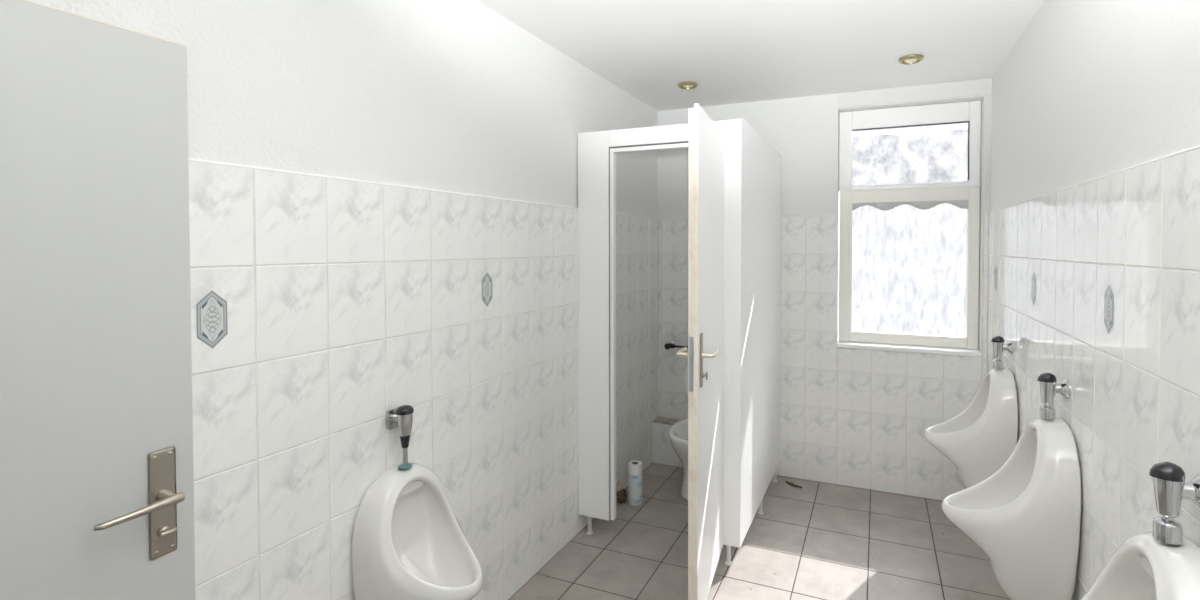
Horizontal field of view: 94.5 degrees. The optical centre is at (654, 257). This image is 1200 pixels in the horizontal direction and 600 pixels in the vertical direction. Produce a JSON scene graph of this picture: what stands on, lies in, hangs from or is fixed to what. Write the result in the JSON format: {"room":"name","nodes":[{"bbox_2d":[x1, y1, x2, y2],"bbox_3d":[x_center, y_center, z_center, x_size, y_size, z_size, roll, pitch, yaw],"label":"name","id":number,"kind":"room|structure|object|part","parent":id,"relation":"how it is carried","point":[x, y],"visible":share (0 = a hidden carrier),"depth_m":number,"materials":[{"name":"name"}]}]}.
{"room":"public restroom","nodes":[
{"label":"public restroom","id":0,"kind":"room"},
{"bbox_2d":[30,0,657,599],"bbox_3d":[-0.771,0.234,2.266,0.170,2.516,4.172,0,1,22],"label":"wall","id":1,"kind":"structure","parent":0,"point":[383,194],"depth_m":1.78,"materials":[{"name":"white tile"}]},
{"bbox_2d":[386,405,413,469],"bbox_3d":[-0.826,0.584,1.808,0.080,0.203,0.056,0,1,22],"label":"valve","id":2,"kind":"object","parent":1,"relation":"attached to","point":[401,417],"visible":1,"depth_m":1.79,"materials":[{"name":"silver metal"}]},
{"bbox_3d":[-0.858,0.528,1.820,0.012,0.062,0.054,0,1,22],"label":"wall plate","id":3,"kind":"part","parent":2,"relation":"part of","materials":[{"name":"silver metal"}]},
{"bbox_3d":[-0.840,0.527,1.813,0.030,0.032,0.032,0,1,22],"label":"arm","id":4,"kind":"part","parent":2,"relation":"part of","materials":[{"name":"silver metal"}]},
{"bbox_2d":[352,462,483,599],"bbox_3d":[-0.704,1.026,1.767,0.345,0.672,0.341,0,1,22],"label":"urinal","id":5,"kind":"object","parent":1,"relation":"attached to","point":[409,541],"visible":0.99,"depth_m":1.78,"materials":[{"name":"white ceramic"}]},
{"bbox_2d":[509,463,1009,599],"bbox_3d":[0.268,1.565,1.871,2.413,0.130,4.172,0,1,22],"label":"floor","id":6,"kind":"structure","parent":0,"point":[818,540],"depth_m":2.75,"materials":[{"name":"tile"}]},
{"bbox_2d":[616,488,626,503],"bbox_3d":[-0.203,1.428,3.296,0.069,0.088,0.085,0,1,22],"label":"litter","id":7,"kind":"object","parent":6,"relation":"on","point":[621,496],"visible":0.94,"depth_m":3.28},
{"bbox_2d":[616,479,624,487],"bbox_3d":[-0.200,1.351,3.305,0.057,0.052,0.046,0,1,22],"label":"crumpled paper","id":8,"kind":"object","parent":7,"relation":"on","point":[621,483],"visible":1,"depth_m":3.29,"materials":[{"name":"beige paper"}]},
{"bbox_2d":[628,460,642,505],"bbox_3d":[-0.117,1.351,3.317,0.089,0.239,0.089,0,1,22],"label":"paper towel roll","id":9,"kind":"object","parent":6,"relation":"on","point":[635,474],"visible":1,"depth_m":3.28,"materials":[{"name":"white paper"}]},
{"bbox_2d":[669,366,687,499],"bbox_3d":[0.285,1.043,3.487,0.364,0.850,0.549,0,1,22],"label":"toilet","id":10,"kind":"object","parent":6,"relation":"on","point":[678,432],"visible":0.27,"depth_m":3.38,"materials":[{"name":"white ceramic"}]},
{"bbox_3d":[0.279,1.268,3.476,0.368,0.400,0.525,0,1,22],"label":"bowl","id":11,"kind":"part","parent":10,"relation":"part of","materials":[{"name":"white ceramic"}]},
{"bbox_3d":[0.376,0.828,3.706,0.364,0.430,0.068,0,1,22],"label":"seat","id":12,"kind":"part","parent":10,"relation":"part of","materials":[{"name":"white plastic"}]},
{"bbox_2d":[578,103,780,599],"bbox_3d":[0.115,0.403,3.018,0.914,2.147,1.780,0,1,22],"label":"stall","id":13,"kind":"object","parent":6,"relation":"on","point":[733,354],"visible":1,"depth_m":2.75,"materials":[{"name":"white laminate"}]},
{"bbox_3d":[-0.317,0.360,2.927,0.179,2.037,0.038,0,1,22],"label":"panel","id":14,"kind":"part","parent":13,"relation":"part of","materials":[{"name":"white laminate"}]},
{"bbox_3d":[0.049,-0.613,2.760,0.609,0.085,0.038,0,1,22],"label":"header panel","id":15,"kind":"part","parent":13,"relation":"part of","materials":[{"name":"white laminate"}]},
{"bbox_3d":[0.170,0.369,2.148,0.152,0.020,0.129,0,1,16],"label":"lever handle","id":16,"kind":"part","parent":13,"relation":"part of","materials":[{"name":"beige metal"}]},
{"bbox_3d":[0.155,0.388,2.096,0.052,0.205,0.034,0,1,16],"label":"handle plate","id":17,"kind":"part","parent":13,"relation":"part of","materials":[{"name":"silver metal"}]},
{"bbox_3d":[0.227,0.407,2.349,0.040,1.958,0.625,0,1,16],"label":"door","id":18,"kind":"part","parent":13,"relation":"part of","materials":[{"name":"white laminate"}]},
{"bbox_3d":[0.615,0.350,3.172,0.034,2.047,1.116,0,1,22],"label":"panel","id":19,"kind":"part","parent":13,"relation":"part of","materials":[{"name":"white laminate"}]},
{"bbox_2d":[652,417,772,480],"bbox_3d":[0.395,1.312,3.821,0.842,0.296,0.118,0,1,22],"label":"ledge","id":20,"kind":"object","parent":6,"relation":"on","point":[663,452],"visible":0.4,"depth_m":3.90,"materials":[{"name":"tile"}]},
{"bbox_2d":[785,480,801,488],"bbox_3d":[0.894,1.458,3.554,0.046,0.012,0.130,-1,1,-39],"label":"dry leaf","id":21,"kind":"object","parent":6,"relation":"on","point":[786,481],"visible":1,"depth_m":3.55,"materials":[{"name":"brown plant"}]},
{"bbox_2d":[477,0,1043,110],"bbox_3d":[0.268,-1.076,1.819,2.413,0.120,4.172,0,1,22],"label":"ceiling","id":22,"kind":"structure","parent":0,"point":[736,51],"depth_m":2.63,"materials":[{"name":"white paint"}]},
{"bbox_2d":[678,81,697,88],"bbox_3d":[0.201,-1.035,3.330,0.120,0.020,0.120,0,1,22],"label":"recessed light","id":23,"kind":"object","parent":22,"relation":"in","point":[687,84],"visible":1,"depth_m":3.31,"materials":[{"name":"gold metal"}]},
{"bbox_2d":[898,54,923,64],"bbox_3d":[1.331,-1.026,2.872,0.120,0.020,0.120,0,1,22],"label":"recessed light","id":24,"kind":"object","parent":22,"relation":"in","point":[915,58],"visible":1,"depth_m":2.85,"materials":[{"name":"gold metal"}]},
{"bbox_2d":[658,93,991,500],"bbox_3d":[1.020,0.205,3.700,2.093,2.516,0.169,0,1,22],"label":"wall","id":25,"kind":"structure","parent":0,"point":[859,418],"depth_m":3.59,"materials":[{"name":"white tile"}]},
{"bbox_2d":[664,341,687,349],"bbox_3d":[0.209,0.629,3.900,0.280,0.051,0.086,0,1,22],"label":"valve","id":26,"kind":"object","parent":25,"relation":"attached to","point":[671,344],"visible":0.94,"depth_m":3.91,"materials":[{"name":"grey metal"}]},
{"bbox_2d":[837,100,980,356],"bbox_3d":[1.573,-0.182,3.455,0.809,1.526,0.167,0,1,22],"label":"window","id":27,"kind":"structure","parent":25,"relation":"in","point":[936,165],"depth_m":3.47,"materials":[{"name":"white plastic"}]},
{"bbox_3d":[1.573,0.566,3.470,0.809,0.030,0.167,0,1,22],"label":"sill","id":28,"kind":"part","parent":27,"relation":"part of","materials":[{"name":"white plastic"}]},
{"bbox_3d":[1.590,0.057,3.496,0.799,0.985,0.088,0,1,22],"label":"casement frame","id":29,"kind":"part","parent":27,"relation":"part of","materials":[{"name":"white plastic"}]},
{"bbox_2d":[852,200,967,210],"bbox_3d":[1.578,-0.321,3.439,0.656,0.054,0.016,0,1,22],"label":"lace valance","id":30,"kind":"object","parent":27,"relation":"hanging from","point":[963,204],"visible":1,"depth_m":3.42,"materials":[{"name":"grey fabric"}]},
{"bbox_3d":[1.591,-0.692,3.490,0.807,0.508,0.070,0,1,22],"label":"transom frame","id":31,"kind":"part","parent":27,"relation":"part of","materials":[{"name":"white plastic"}]},
{"bbox_3d":[1.611,-0.625,3.514,0.672,0.328,0.006,0,1,22],"label":"pane","id":32,"kind":"part","parent":27,"relation":"part of","materials":[{"name":"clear glass"}]},
{"bbox_2d":[838,78,991,107],"bbox_3d":[1.565,-0.998,3.368,0.849,0.094,0.010,0,1,22],"label":"trim","id":33,"kind":"structure","parent":25,"relation":"attached to","point":[978,87],"depth_m":3.35,"materials":[{"name":"white paint"}]},
{"bbox_2d":[987,0,1199,599],"bbox_3d":[1.308,0.250,1.424,0.170,2.516,4.172,0,1,22],"label":"wall","id":34,"kind":"structure","parent":0,"point":[1094,261],"depth_m":1.57,"materials":[{"name":"white tile"}]},
{"bbox_2d":[924,368,1017,488],"bbox_3d":[1.539,0.902,2.729,0.375,0.731,0.370,0,1,22],"label":"urinal","id":35,"kind":"object","parent":34,"relation":"attached to","point":[980,439],"visible":0.91,"depth_m":2.58,"materials":[{"name":"white ceramic"}]},
{"bbox_2d":[991,336,1012,368],"bbox_3d":[1.673,0.456,2.666,0.085,0.156,0.068,0,1,22],"label":"valve","id":36,"kind":"object","parent":34,"relation":"attached to","point":[999,346],"visible":1,"depth_m":2.65,"materials":[{"name":"silver metal"}]},
{"bbox_2d":[942,417,1080,599],"bbox_3d":[1.224,0.918,1.951,0.375,0.731,0.370,0,1,22],"label":"urinal","id":37,"kind":"object","parent":34,"relation":"attached to","point":[1025,516],"visible":0.98,"depth_m":1.79,"materials":[{"name":"white ceramic"}]},
{"bbox_2d":[1037,372,1069,418],"bbox_3d":[1.357,0.472,1.887,0.085,0.156,0.068,0,1,22],"label":"valve","id":38,"kind":"object","parent":34,"relation":"attached to","point":[1047,381],"visible":1,"depth_m":1.87,"materials":[{"name":"silver metal"}]},
{"bbox_3d":[1.371,0.446,1.882,0.034,0.033,0.033,0,1,22],"label":"arm","id":39,"kind":"part","parent":38,"relation":"part of","materials":[{"name":"silver metal"}]},
{"bbox_2d":[1081,532,1199,599],"bbox_3d":[0.904,0.933,1.163,0.375,0.731,0.370,0,1,22],"label":"urinal","id":40,"kind":"object","parent":34,"relation":"attached to","point":[1143,567],"visible":0.86,"depth_m":1.13,"materials":[{"name":"white ceramic"}]},
{"bbox_2d":[1149,462,1199,544],"bbox_3d":[1.039,0.487,1.100,0.085,0.156,0.068,0,1,22],"label":"valve","id":41,"kind":"object","parent":34,"relation":"attached to","point":[1170,486],"visible":1,"depth_m":1.09,"materials":[{"name":"silver metal"}]},
{"bbox_3d":[1.052,0.462,1.094,0.034,0.033,0.033,0,1,22],"label":"arm","id":42,"kind":"part","parent":41,"relation":"part of","materials":[{"name":"silver metal"}]},
{"bbox_3d":[-0.485,0.279,-0.014,2.093,2.516,0.160,0,1,22],"label":"wall","id":43,"kind":"structure","parent":0,"visible":0},
{"bbox_2d":[0,0,195,599],"bbox_3d":[-1.199,0.525,0.836,0.102,1.974,0.877,0,1,23],"label":"door","id":44,"kind":"structure","parent":43,"relation":"in","point":[97,472],"depth_m":1.08,"materials":[{"name":"grey paint"}]},
{"bbox_3d":[-1.052,0.511,1.121,0.056,0.026,0.143,0,1,23],"label":"lever handle","id":45,"kind":"part","parent":44,"relation":"part of","materials":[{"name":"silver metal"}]},
{"bbox_3d":[-1.057,0.526,1.187,0.006,0.228,0.048,0,1,23],"label":"handle plate","id":46,"kind":"part","parent":44,"relation":"part of","materials":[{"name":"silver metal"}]}
]}

